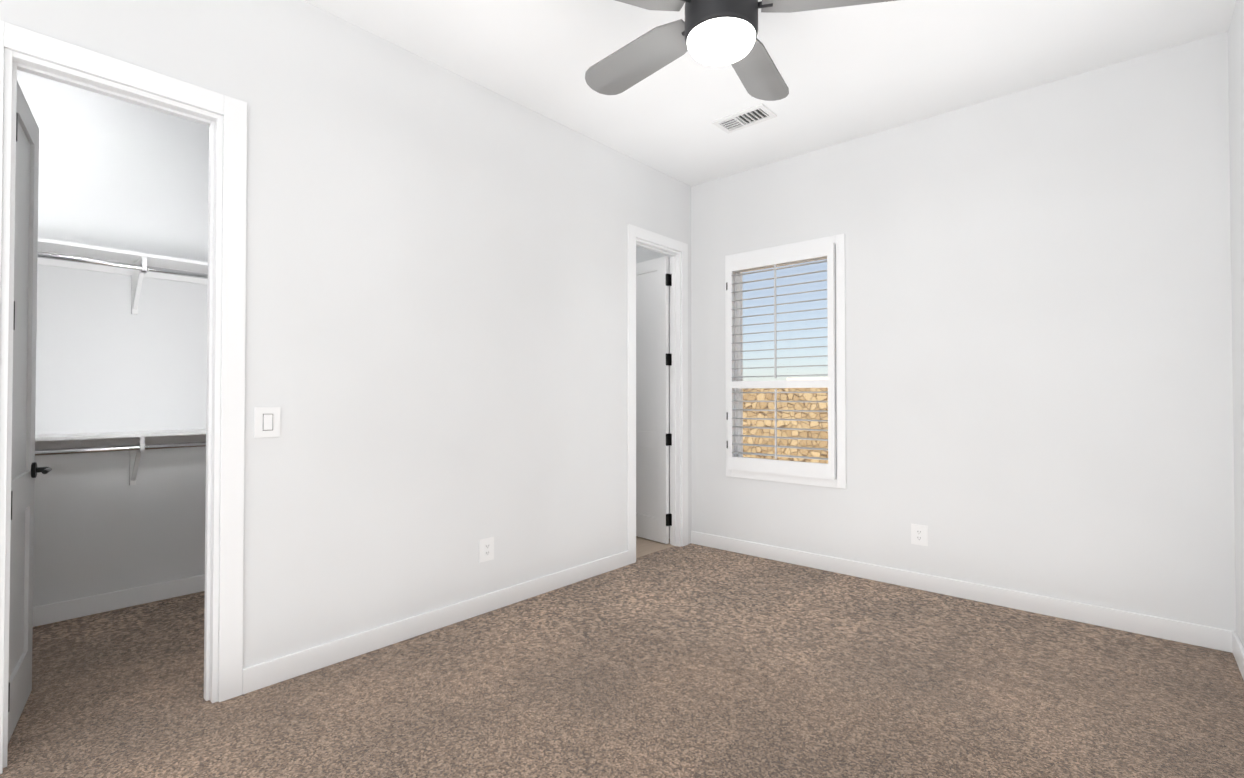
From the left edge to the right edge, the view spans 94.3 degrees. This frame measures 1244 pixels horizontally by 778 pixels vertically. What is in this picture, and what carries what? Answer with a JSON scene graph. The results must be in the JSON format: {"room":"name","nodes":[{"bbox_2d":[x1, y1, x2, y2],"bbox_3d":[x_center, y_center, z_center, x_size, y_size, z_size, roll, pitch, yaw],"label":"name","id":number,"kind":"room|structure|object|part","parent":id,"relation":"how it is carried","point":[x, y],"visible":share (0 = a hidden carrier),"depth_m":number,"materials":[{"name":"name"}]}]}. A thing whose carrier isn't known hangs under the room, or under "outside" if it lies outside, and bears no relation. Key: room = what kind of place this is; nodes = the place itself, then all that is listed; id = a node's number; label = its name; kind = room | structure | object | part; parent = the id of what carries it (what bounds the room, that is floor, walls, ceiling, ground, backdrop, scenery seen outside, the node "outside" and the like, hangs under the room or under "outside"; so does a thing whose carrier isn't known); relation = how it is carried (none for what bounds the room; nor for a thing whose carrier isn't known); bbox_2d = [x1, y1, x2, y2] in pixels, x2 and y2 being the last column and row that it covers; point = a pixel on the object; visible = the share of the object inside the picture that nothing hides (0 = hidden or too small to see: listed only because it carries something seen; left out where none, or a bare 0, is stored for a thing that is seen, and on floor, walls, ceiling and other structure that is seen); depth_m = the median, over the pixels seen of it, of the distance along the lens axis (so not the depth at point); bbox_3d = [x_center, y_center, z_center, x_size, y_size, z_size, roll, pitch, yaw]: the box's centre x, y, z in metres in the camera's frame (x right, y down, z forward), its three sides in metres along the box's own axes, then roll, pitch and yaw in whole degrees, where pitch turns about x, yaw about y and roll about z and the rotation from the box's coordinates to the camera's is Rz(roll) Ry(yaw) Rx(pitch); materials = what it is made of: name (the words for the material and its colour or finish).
{"room":"empty bedroom","nodes":[
{"label":"empty bedroom","id":0,"kind":"room"},
{"bbox_2d":[17,70,208,606],"bbox_3d":[-2.950,-0.232,3.509,0.105,3.050,2.425,-1,-1,41],"label":"wall","id":1,"kind":"structure","parent":0,"point":[114,173],"depth_m":3.40,"materials":[{"name":"white paint"}]},
{"bbox_2d":[33,574,204,626],"bbox_3d":[-2.938,1.239,3.409,0.018,0.105,2.320,-1,-1,41],"label":"baseboard","id":2,"kind":"structure","parent":1,"relation":"attached to","point":[72,609],"depth_m":3.36,"materials":[{"name":"white paint"}]},
{"bbox_2d":[0,0,691,668],"bbox_3d":[-1.006,-0.236,3.192,0.105,3.050,4.725,-1,-1,41],"label":"wall","id":3,"kind":"structure","parent":0,"point":[436,312],"depth_m":2.97,"materials":[{"name":"white paint"}]},
{"bbox_2d":[8,81,51,742],"bbox_3d":[-2.298,0.077,2.221,0.584,2.375,0.183,-1,-1,41],"label":"closet door leaf","id":4,"kind":"structure","parent":3,"relation":"in","point":[25,469],"depth_m":2.28,"materials":[{"name":"grey paint"}]},
{"bbox_2d":[0,20,246,773],"bbox_3d":[-1.895,0.029,2.176,0.131,2.493,0.786,-1,-1,41],"label":"door frame","id":5,"kind":"structure","parent":3,"relation":"attached to","point":[223,610],"depth_m":2.36,"materials":[{"name":"white paint"}]},
{"bbox_2d":[254,407,280,437],"bbox_3d":[-1.533,0.144,2.498,0.012,0.130,0.098,-1,-1,41],"label":"light switch","id":6,"kind":"object","parent":3,"relation":"attached to","point":[267,421],"visible":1,"depth_m":2.49,"materials":[{"name":"white plastic"}]},
{"bbox_2d":[242,551,628,693],"bbox_3d":[-0.773,1.238,3.347,0.015,0.105,2.479,-1,-1,41],"label":"baseboard","id":7,"kind":"structure","parent":3,"relation":"attached to","point":[275,671],"depth_m":2.97,"materials":[{"name":"white paint"}]},
{"bbox_2d":[479,537,493,562],"bbox_3d":[-0.783,0.931,3.343,0.011,0.130,0.098,-1,-1,41],"label":"outlet","id":8,"kind":"object","parent":3,"relation":"attached to","point":[486,549],"visible":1,"depth_m":3.34,"materials":[{"name":"white plastic"}]},
{"bbox_2d":[636,256,671,543],"bbox_3d":[0.234,0.091,5.059,0.618,2.420,0.166,-1,-1,41],"label":"door","id":9,"kind":"structure","parent":3,"relation":"in","point":[653,434],"depth_m":4.98,"materials":[{"name":"white paint"}]},
{"bbox_2d":[627,224,687,563],"bbox_3d":[0.255,0.038,4.623,0.131,2.538,0.771,-1,-1,41],"label":"door frame","id":10,"kind":"structure","parent":3,"relation":"attached to","point":[679,398],"depth_m":4.80,"materials":[{"name":"white paint"}]},
{"bbox_2d":[0,543,1243,777],"bbox_3d":[-0.424,1.307,2.660,5.145,0.050,4.725,-1,-1,41],"label":"floor carpet","id":11,"kind":"object","parent":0,"point":[692,661],"visible":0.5,"depth_m":2.41,"materials":[{"name":"brown carpet"}]},
{"bbox_2d":[636,536,672,557],"bbox_3d":[-0.599,1.306,4.694,1.398,0.004,1.900,-1,-1,41],"label":"floor","id":12,"kind":"structure","parent":0,"point":[644,546],"depth_m":4.78,"materials":[{"name":"beige"}]},
{"bbox_2d":[304,0,1235,185],"bbox_3d":[-0.351,-1.808,2.727,5.070,0.080,4.860,-1,-1,41],"label":"ceiling","id":13,"kind":"structure","parent":0,"point":[848,73],"depth_m":3.07,"materials":[{"name":"white paint"}]},
{"bbox_2d":[585,0,896,100],"bbox_3d":[0.356,-1.516,2.229,1.426,0.516,1.446,-1,-1,41],"label":"ceiling fan","id":14,"kind":"object","parent":13,"relation":"hanging from","point":[716,32],"visible":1,"depth_m":2.26,"materials":[{"name":"grey"}]},
{"bbox_2d":[712,103,776,133],"bbox_3d":[0.792,-1.748,3.739,0.360,0.012,0.200,-1,-1,41],"label":"ceiling vent","id":15,"kind":"object","parent":13,"relation":"in","point":[748,117],"visible":0.98,"depth_m":3.73,"materials":[{"name":"white metal"}]},
{"bbox_2d":[636,31,1235,630],"bbox_3d":[1.188,-0.220,4.458,5.070,3.050,0.075,-1,-1,41],"label":"wall","id":16,"kind":"structure","parent":0,"point":[1038,351],"depth_m":3.38,"materials":[{"name":"white paint"}]},
{"bbox_2d":[725,234,846,488],"bbox_3d":[1.234,-0.193,4.406,0.967,1.795,0.093,-1,-1,41],"label":"window","id":17,"kind":"structure","parent":16,"relation":"in","point":[840,481],"depth_m":4.31,"materials":[{"name":"white paint"}]},
{"bbox_2d":[726,243,835,479],"bbox_3d":[1.174,-0.195,4.364,0.867,1.673,0.078,-1,-1,41],"label":"window shutters","id":18,"kind":"object","parent":17,"relation":"attached to","point":[803,469],"visible":0.98,"depth_m":4.32,"materials":[{"name":"white paint"}]},
{"bbox_3d":[1.236,-0.195,4.429,0.771,1.576,0.035,-1,-1,41],"label":"window sash glass","id":19,"kind":"part","parent":17,"relation":"part of","materials":[{"name":"clear glass"}]},
{"bbox_2d":[911,524,927,545],"bbox_3d":[1.927,0.946,3.737,0.098,0.130,0.011,-1,-1,41],"label":"outlet","id":20,"kind":"object","parent":16,"relation":"attached to","point":[919,534],"visible":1,"depth_m":3.73,"materials":[{"name":"white plastic"}]},
{"bbox_2d":[691,531,1225,650],"bbox_3d":[1.770,1.245,3.866,3.150,0.105,0.018,-1,-1,41],"label":"baseboard","id":21,"kind":"structure","parent":16,"relation":"attached to","point":[1168,629],"depth_m":3.46,"materials":[{"name":"white paint"}]},
{"bbox_2d":[1228,0,1243,647],"bbox_3d":[1.469,-0.265,1.017,0.105,3.050,4.725,-1,-1,41],"label":"wall","id":22,"kind":"structure","parent":0,"point":[1236,75],"depth_m":2.67,"materials":[{"name":"white paint"}]},
{"bbox_2d":[1226,630,1243,679],"bbox_3d":[1.458,1.209,1.078,0.018,0.105,4.620,-1,-1,41],"label":"baseboard","id":23,"kind":"structure","parent":22,"relation":"attached to","point":[1233,643],"depth_m":2.72,"materials":[{"name":"white paint"}]},
{"label":"outside","id":24,"kind":"structure","parent":0,"visible":0},
{"bbox_3d":[198.813,7.347,230.438,600.000,0.200,599.400,-1,-1,41],"label":"ground","id":25,"kind":"structure","parent":24,"visible":0},
{"bbox_2d":[743,388,827,463],"bbox_3d":[5.378,2.172,10.347,60.000,4.420,0.500,-1,-1,41],"label":"stone wall","id":26,"kind":"structure","parent":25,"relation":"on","point":[793,424],"depth_m":11.79,"materials":[{"name":"beige stone"}]},
{"bbox_2d":[788,377,827,387],"bbox_3d":[67.128,1.947,80.631,160.000,6.700,126.400,-1,-1,41],"label":"buildings","id":27,"kind":"structure","parent":25,"relation":"on","point":[814,378],"depth_m":49.69}
]}

